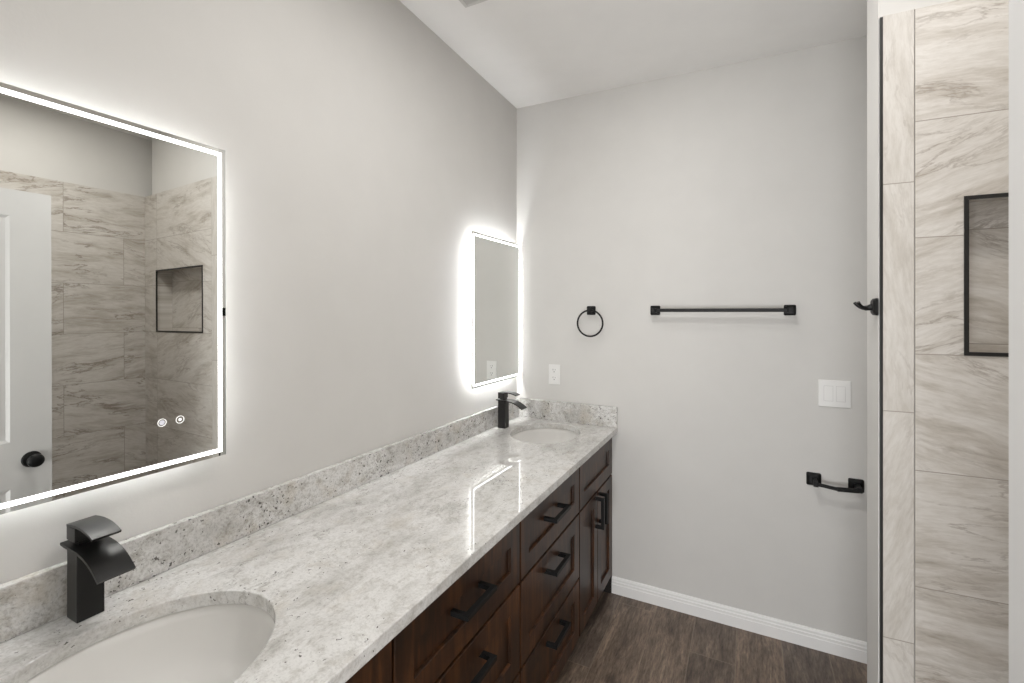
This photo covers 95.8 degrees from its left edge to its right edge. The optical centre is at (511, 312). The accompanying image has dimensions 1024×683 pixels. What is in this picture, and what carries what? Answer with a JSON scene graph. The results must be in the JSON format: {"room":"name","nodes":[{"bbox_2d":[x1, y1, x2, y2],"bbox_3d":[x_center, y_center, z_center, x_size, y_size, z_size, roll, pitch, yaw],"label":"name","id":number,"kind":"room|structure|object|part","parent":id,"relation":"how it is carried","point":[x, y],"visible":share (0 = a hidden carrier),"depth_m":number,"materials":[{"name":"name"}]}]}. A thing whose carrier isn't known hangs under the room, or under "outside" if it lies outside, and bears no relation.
{"room":"bathroom","nodes":[
{"label":"bathroom","id":0,"kind":"room"},
{"bbox_2d":[0,0,516,584],"bbox_3d":[-0.998,0.081,0.971,0.120,2.888,4.223,0,0,28],"label":"wall","id":1,"kind":"structure","parent":0,"point":[364,155],"depth_m":1.49,"materials":[{"name":"beige paint"}]},
{"bbox_2d":[0,82,225,514],"bbox_3d":[-0.896,-0.027,0.992,0.032,0.804,0.540,0,0,28],"label":"mirror","id":2,"kind":"object","parent":1,"relation":"attached to","point":[113,229],"visible":1,"depth_m":0.99,"materials":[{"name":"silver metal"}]},
{"bbox_2d":[471,231,520,388],"bbox_3d":[-0.087,-0.013,2.533,0.032,0.784,0.538,0,0,28],"label":"mirror","id":3,"kind":"object","parent":1,"relation":"attached to","point":[495,262],"visible":1,"depth_m":2.48,"materials":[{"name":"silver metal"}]},
{"bbox_2d":[399,0,866,107],"bbox_3d":[0.293,-1.334,0.328,3.300,0.306,4.650,0,0,27],"label":"ceiling","id":4,"kind":"structure","parent":0,"point":[532,52],"depth_m":2.06,"materials":[{"name":"white paint"}]},
{"bbox_2d":[459,0,486,7],"bbox_3d":[-0.212,-1.255,1.705,0.140,0.021,0.366,0,0,27],"label":"ceiling vent","id":5,"kind":"object","parent":4,"relation":"in","point":[466,3],"visible":1,"depth_m":1.86,"materials":[{"name":"metal"}]},
{"bbox_2d":[517,36,866,641],"bbox_3d":[1.166,0.144,2.283,2.760,2.762,0.120,0,0,27],"label":"wall","id":6,"kind":"structure","parent":0,"point":[743,184],"depth_m":2.29,"materials":[{"name":"beige paint"}]},
{"bbox_2d":[549,364,559,384],"bbox_3d":[0.245,0.358,2.680,0.070,0.115,0.007,0,0,27],"label":"electrical outlet","id":7,"kind":"object","parent":6,"relation":"attached to","point":[554,369],"visible":1,"depth_m":2.68,"materials":[{"name":"white plastic"}]},
{"bbox_2d":[577,306,602,336],"bbox_3d":[0.435,0.050,2.562,0.153,0.171,0.046,0,0,27],"label":"towel ring","id":8,"kind":"object","parent":6,"relation":"attached to","point":[591,310],"visible":1,"depth_m":2.56,"materials":[{"name":"black metal"}]},
{"bbox_3d":[0.440,-0.011,2.578,0.049,0.049,0.012,0,0,27],"label":"wall plate","id":9,"kind":"part","parent":8,"relation":"part of","materials":[{"name":"black metal"}]},
{"bbox_2d":[650,305,795,314],"bbox_3d":[1.005,-0.011,2.258,0.654,0.049,0.070,0,0,27],"label":"towel bar","id":10,"kind":"object","parent":6,"relation":"attached to","point":[788,309],"visible":1,"depth_m":2.20,"materials":[{"name":"black metal"}]},
{"bbox_3d":[0.749,-0.011,2.421,0.049,0.049,0.013,0,0,27],"label":"wall plate","id":11,"kind":"part","parent":10,"relation":"part of","materials":[{"name":"black metal"}]},
{"bbox_3d":[1.288,-0.011,2.146,0.049,0.049,0.013,0,0,27],"label":"wall plate","id":12,"kind":"part","parent":10,"relation":"part of","materials":[{"name":"black metal"}]},
{"bbox_2d":[612,576,866,663],"bbox_3d":[1.406,1.482,2.085,1.933,0.087,0.014,0,0,27],"label":"baseboard","id":13,"kind":"structure","parent":6,"relation":"attached to","point":[820,640],"depth_m":2.22,"materials":[{"name":"white paint"}]},
{"bbox_2d":[818,379,850,407],"bbox_3d":[1.442,0.363,2.070,0.121,0.120,0.008,0,0,27],"label":"light switch","id":14,"kind":"object","parent":6,"relation":"attached to","point":[831,393],"visible":1,"depth_m":2.07,"materials":[{"name":"white plastic"}]},
{"bbox_2d":[806,472,863,493],"bbox_3d":[1.427,0.758,2.041,0.214,0.060,0.074,0,0,27],"label":"toilet paper holder","id":15,"kind":"object","parent":6,"relation":"attached to","point":[854,485],"visible":1,"depth_m":2.03,"materials":[{"name":"black metal"}]},
{"bbox_3d":[1.371,0.757,2.103,0.057,0.057,0.014,0,0,27],"label":"wall plate","id":16,"kind":"part","parent":15,"relation":"part of","materials":[{"name":"black metal"}]},
{"bbox_3d":[1.356,0.760,2.071,0.019,0.022,0.063,0,0,27],"label":"post","id":17,"kind":"part","parent":15,"relation":"part of","materials":[{"name":"black metal"}]},
{"bbox_3d":[1.511,0.760,2.032,0.057,0.057,0.014,0,0,27],"label":"wall plate","id":18,"kind":"part","parent":15,"relation":"part of","materials":[{"name":"black metal"}]},
{"bbox_3d":[1.496,0.760,1.999,0.019,0.022,0.063,0,0,27],"label":"post","id":19,"kind":"part","parent":15,"relation":"part of","materials":[{"name":"black metal"}]},
{"bbox_2d":[556,591,866,682],"bbox_3d":[0.293,1.575,0.328,3.300,0.100,4.650,0,0,27],"label":"floor","id":20,"kind":"structure","parent":0,"point":[623,639],"depth_m":2.06,"materials":[{"name":"brown wood"}]},
{"bbox_2d":[345,640,391,682],"bbox_3d":[-0.618,1.089,0.819,0.611,0.872,0.598,0,0,27],"label":"base cabinet","id":21,"kind":"object","parent":20,"relation":"on","point":[378,669],"visible":0.07,"depth_m":0.93,"materials":[{"name":"brown wood"}]},
{"bbox_2d":[0,397,617,682],"bbox_3d":[-0.250,0.583,1.606,0.641,0.141,2.370,0,0,27],"label":"countertop","id":22,"kind":"structure","parent":21,"relation":"on","point":[343,556],"depth_m":1.18,"materials":[{"name":"white stone"}]},
{"bbox_2d":[60,515,135,622],"bbox_3d":[-0.834,0.524,0.932,0.159,0.195,0.061,0,0,27],"label":"faucet","id":23,"kind":"object","parent":22,"relation":"on","point":[94,558],"visible":1,"depth_m":0.93,"materials":[{"name":"black metal"}]},
{"bbox_3d":[-0.880,0.448,0.956,0.037,0.028,0.047,0,0,27],"label":"handle","id":24,"kind":"part","parent":23,"relation":"part of","materials":[{"name":"black metal"}]},
{"bbox_3d":[-0.848,0.435,0.939,0.110,0.017,0.047,0,0,27],"label":"lever","id":25,"kind":"part","parent":23,"relation":"part of","materials":[{"name":"black metal"}]},
{"bbox_3d":[-0.834,0.490,0.932,0.159,0.044,0.061,0,0,27],"label":"spout","id":26,"kind":"part","parent":23,"relation":"part of","materials":[{"name":"black metal"}]},
{"bbox_2d":[25,604,274,682],"bbox_3d":[-0.662,0.734,0.809,0.403,0.160,0.500,0,0,27],"label":"sink","id":27,"kind":"object","parent":22,"relation":"in","point":[218,643],"visible":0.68,"depth_m":0.99,"materials":[{"name":"ceramic"}]},
{"bbox_2d":[496,391,526,428],"bbox_3d":[-0.003,0.524,2.484,0.159,0.195,0.061,0,0,27],"label":"faucet","id":28,"kind":"object","parent":22,"relation":"on","point":[503,402],"visible":1,"depth_m":2.49,"materials":[{"name":"black metal"}]},
{"bbox_3d":[-0.049,0.448,2.508,0.037,0.028,0.047,0,0,27],"label":"handle","id":29,"kind":"part","parent":28,"relation":"part of","materials":[{"name":"black metal"}]},
{"bbox_3d":[-0.017,0.435,2.491,0.110,0.017,0.047,0,0,27],"label":"lever","id":30,"kind":"part","parent":28,"relation":"part of","materials":[{"name":"black metal"}]},
{"bbox_3d":[-0.003,0.490,2.484,0.159,0.044,0.061,0,0,27],"label":"spout","id":31,"kind":"part","parent":28,"relation":"part of","materials":[{"name":"black metal"}]},
{"bbox_2d":[512,428,578,443],"bbox_3d":[0.174,0.734,2.405,0.369,0.160,0.449,0,0,27],"label":"sink","id":32,"kind":"object","parent":22,"relation":"in","point":[542,435],"visible":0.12,"depth_m":2.59,"materials":[{"name":"ceramic"}]},
{"bbox_2d":[392,522,519,682],"bbox_3d":[-0.344,1.089,1.356,0.611,0.872,0.604,0,0,27],"label":"base cabinet","id":33,"kind":"object","parent":20,"relation":"on","point":[470,633],"visible":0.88,"depth_m":1.24,"materials":[{"name":"brown wood"}]},
{"bbox_3d":[-0.098,0.760,1.224,0.053,0.014,0.150,0,0,27],"label":"handle","id":34,"kind":"part","parent":33,"relation":"part of","materials":[{"name":"black metal"}]},
{"bbox_3d":[-0.119,1.023,1.241,0.020,0.277,0.596,0,0,27],"label":"drawer","id":35,"kind":"part","parent":33,"relation":"part of","materials":[{"name":"brown wood"}]},
{"bbox_3d":[-0.098,0.953,1.224,0.053,0.014,0.150,0,0,27],"label":"handle","id":36,"kind":"part","parent":33,"relation":"part of","materials":[{"name":"black metal"}]},
{"bbox_3d":[-0.119,1.299,1.241,0.020,0.256,0.596,0,0,27],"label":"drawer","id":37,"kind":"part","parent":33,"relation":"part of","materials":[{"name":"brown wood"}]},
{"bbox_2d":[518,468,578,682],"bbox_3d":[-0.072,1.089,1.890,0.611,0.872,0.592,0,0,27],"label":"base cabinet","id":38,"kind":"object","parent":20,"relation":"on","point":[549,534],"visible":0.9,"depth_m":1.73,"materials":[{"name":"brown wood"}]},
{"bbox_3d":[0.153,1.299,1.775,0.020,0.256,0.585,0,0,27],"label":"drawer","id":39,"kind":"part","parent":38,"relation":"part of","materials":[{"name":"brown wood"}]},
{"bbox_3d":[0.153,0.773,1.775,0.020,0.204,0.585,0,0,27],"label":"drawer","id":40,"kind":"part","parent":38,"relation":"part of","materials":[{"name":"brown wood"}]},
{"bbox_3d":[0.174,0.953,1.758,0.053,0.014,0.150,0,0,27],"label":"handle","id":41,"kind":"part","parent":38,"relation":"part of","materials":[{"name":"black metal"}]},
{"bbox_3d":[0.174,0.760,1.758,0.053,0.014,0.150,0,0,27],"label":"handle","id":42,"kind":"part","parent":38,"relation":"part of","materials":[{"name":"black metal"}]},
{"bbox_3d":[0.174,1.219,1.758,0.053,0.014,0.150,0,0,27],"label":"handle","id":43,"kind":"part","parent":38,"relation":"part of","materials":[{"name":"black metal"}]},
{"bbox_2d":[578,438,611,635],"bbox_3d":[0.188,1.089,2.400,0.611,0.872,0.550,0,0,27],"label":"base cabinet","id":44,"kind":"object","parent":20,"relation":"on","point":[595,477],"visible":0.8,"depth_m":2.23,"materials":[{"name":"brown wood"}]},
{"bbox_3d":[0.351,1.156,2.163,0.020,0.542,0.270,0,0,27],"label":"cabinet door","id":45,"kind":"part","parent":44,"relation":"part of","materials":[{"name":"brown wood"}]},
{"bbox_3d":[0.413,0.773,2.285,0.020,0.204,0.544,0,0,27],"label":"false drawer","id":46,"kind":"part","parent":44,"relation":"part of","materials":[{"name":"brown wood"}]},
{"bbox_3d":[0.422,0.972,2.244,0.053,0.150,0.014,0,0,27],"label":"handle","id":47,"kind":"part","parent":44,"relation":"part of","materials":[{"name":"black metal"}]},
{"bbox_3d":[0.452,0.972,2.303,0.053,0.150,0.014,0,0,27],"label":"handle","id":48,"kind":"part","parent":44,"relation":"part of","materials":[{"name":"black metal"}]},
{"bbox_3d":[0.475,1.156,2.407,0.020,0.542,0.270,0,0,27],"label":"cabinet door","id":49,"kind":"part","parent":44,"relation":"part of","materials":[{"name":"brown wood"}]},
{"bbox_2d":[867,0,954,682],"bbox_3d":[1.471,0.142,1.131,0.951,2.765,0.141,0,0,27],"label":"door frame","id":50,"kind":"structure","parent":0,"point":[876,9],"depth_m":1.33,"materials":[{"name":"beige paint"}]},
{"bbox_2d":[853,298,878,314],"bbox_3d":[1.001,-0.016,1.310,0.050,0.047,0.056,0,0,27],"label":"robe hook","id":51,"kind":"object","parent":50,"relation":"attached to","point":[873,306],"visible":1,"depth_m":1.30,"materials":[{"name":"black metal"}]},
{"bbox_3d":[1.008,-0.015,1.307,0.022,0.020,0.019,0,0,27],"label":"post","id":52,"kind":"part","parent":51,"relation":"part of","materials":[{"name":"black metal"}]},
{"bbox_3d":[1.018,-0.016,1.302,0.011,0.047,0.047,0,0,27],"label":"wall plate","id":53,"kind":"part","parent":51,"relation":"part of","materials":[{"name":"black metal"}]},
{"bbox_2d":[879,17,882,682],"bbox_3d":[1.021,0.355,1.281,0.007,2.339,0.012,0,0,27],"label":"trim","id":54,"kind":"structure","parent":50,"relation":"attached to","point":[881,18],"depth_m":1.28,"materials":[{"name":"black metal"}]},
{"bbox_2d":[883,9,914,682],"bbox_3d":[1.055,0.354,1.265,0.069,2.341,0.014,0,0,27],"label":"tiled wall","id":55,"kind":"structure","parent":50,"relation":"attached to","point":[898,28],"depth_m":1.26,"materials":[{"name":"tile"}]},
{"bbox_2d":[914,0,1008,682],"bbox_3d":[1.495,0.354,1.107,0.863,2.341,0.095,0,0,25],"label":"wall tile","id":56,"kind":"structure","parent":50,"relation":"attached to","point":[962,46],"depth_m":1.21,"materials":[{"name":"tile"}]},
{"bbox_2d":[964,193,1008,356],"bbox_3d":[1.447,-0.095,1.077,0.600,0.414,0.007,0,0,25],"label":"trim","id":57,"kind":"structure","parent":50,"relation":"attached to","point":[997,195],"depth_m":1.20,"materials":[{"name":"black metal"}]},
{"bbox_3d":[-0.060,-0.939,0.031,0.940,0.727,0.120,0,0,27],"label":"lintel","id":58,"kind":"object","parent":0,"visible":0},
{"bbox_2d":[1009,0,1023,682],"bbox_3d":[0.510,0.489,0.264,0.165,2.048,0.810,0,0,27],"label":"wall","id":59,"kind":"structure","parent":58,"relation":"attached to","point":[1016,7],"depth_m":0.61,"materials":[{"name":"white paint"}]}
]}

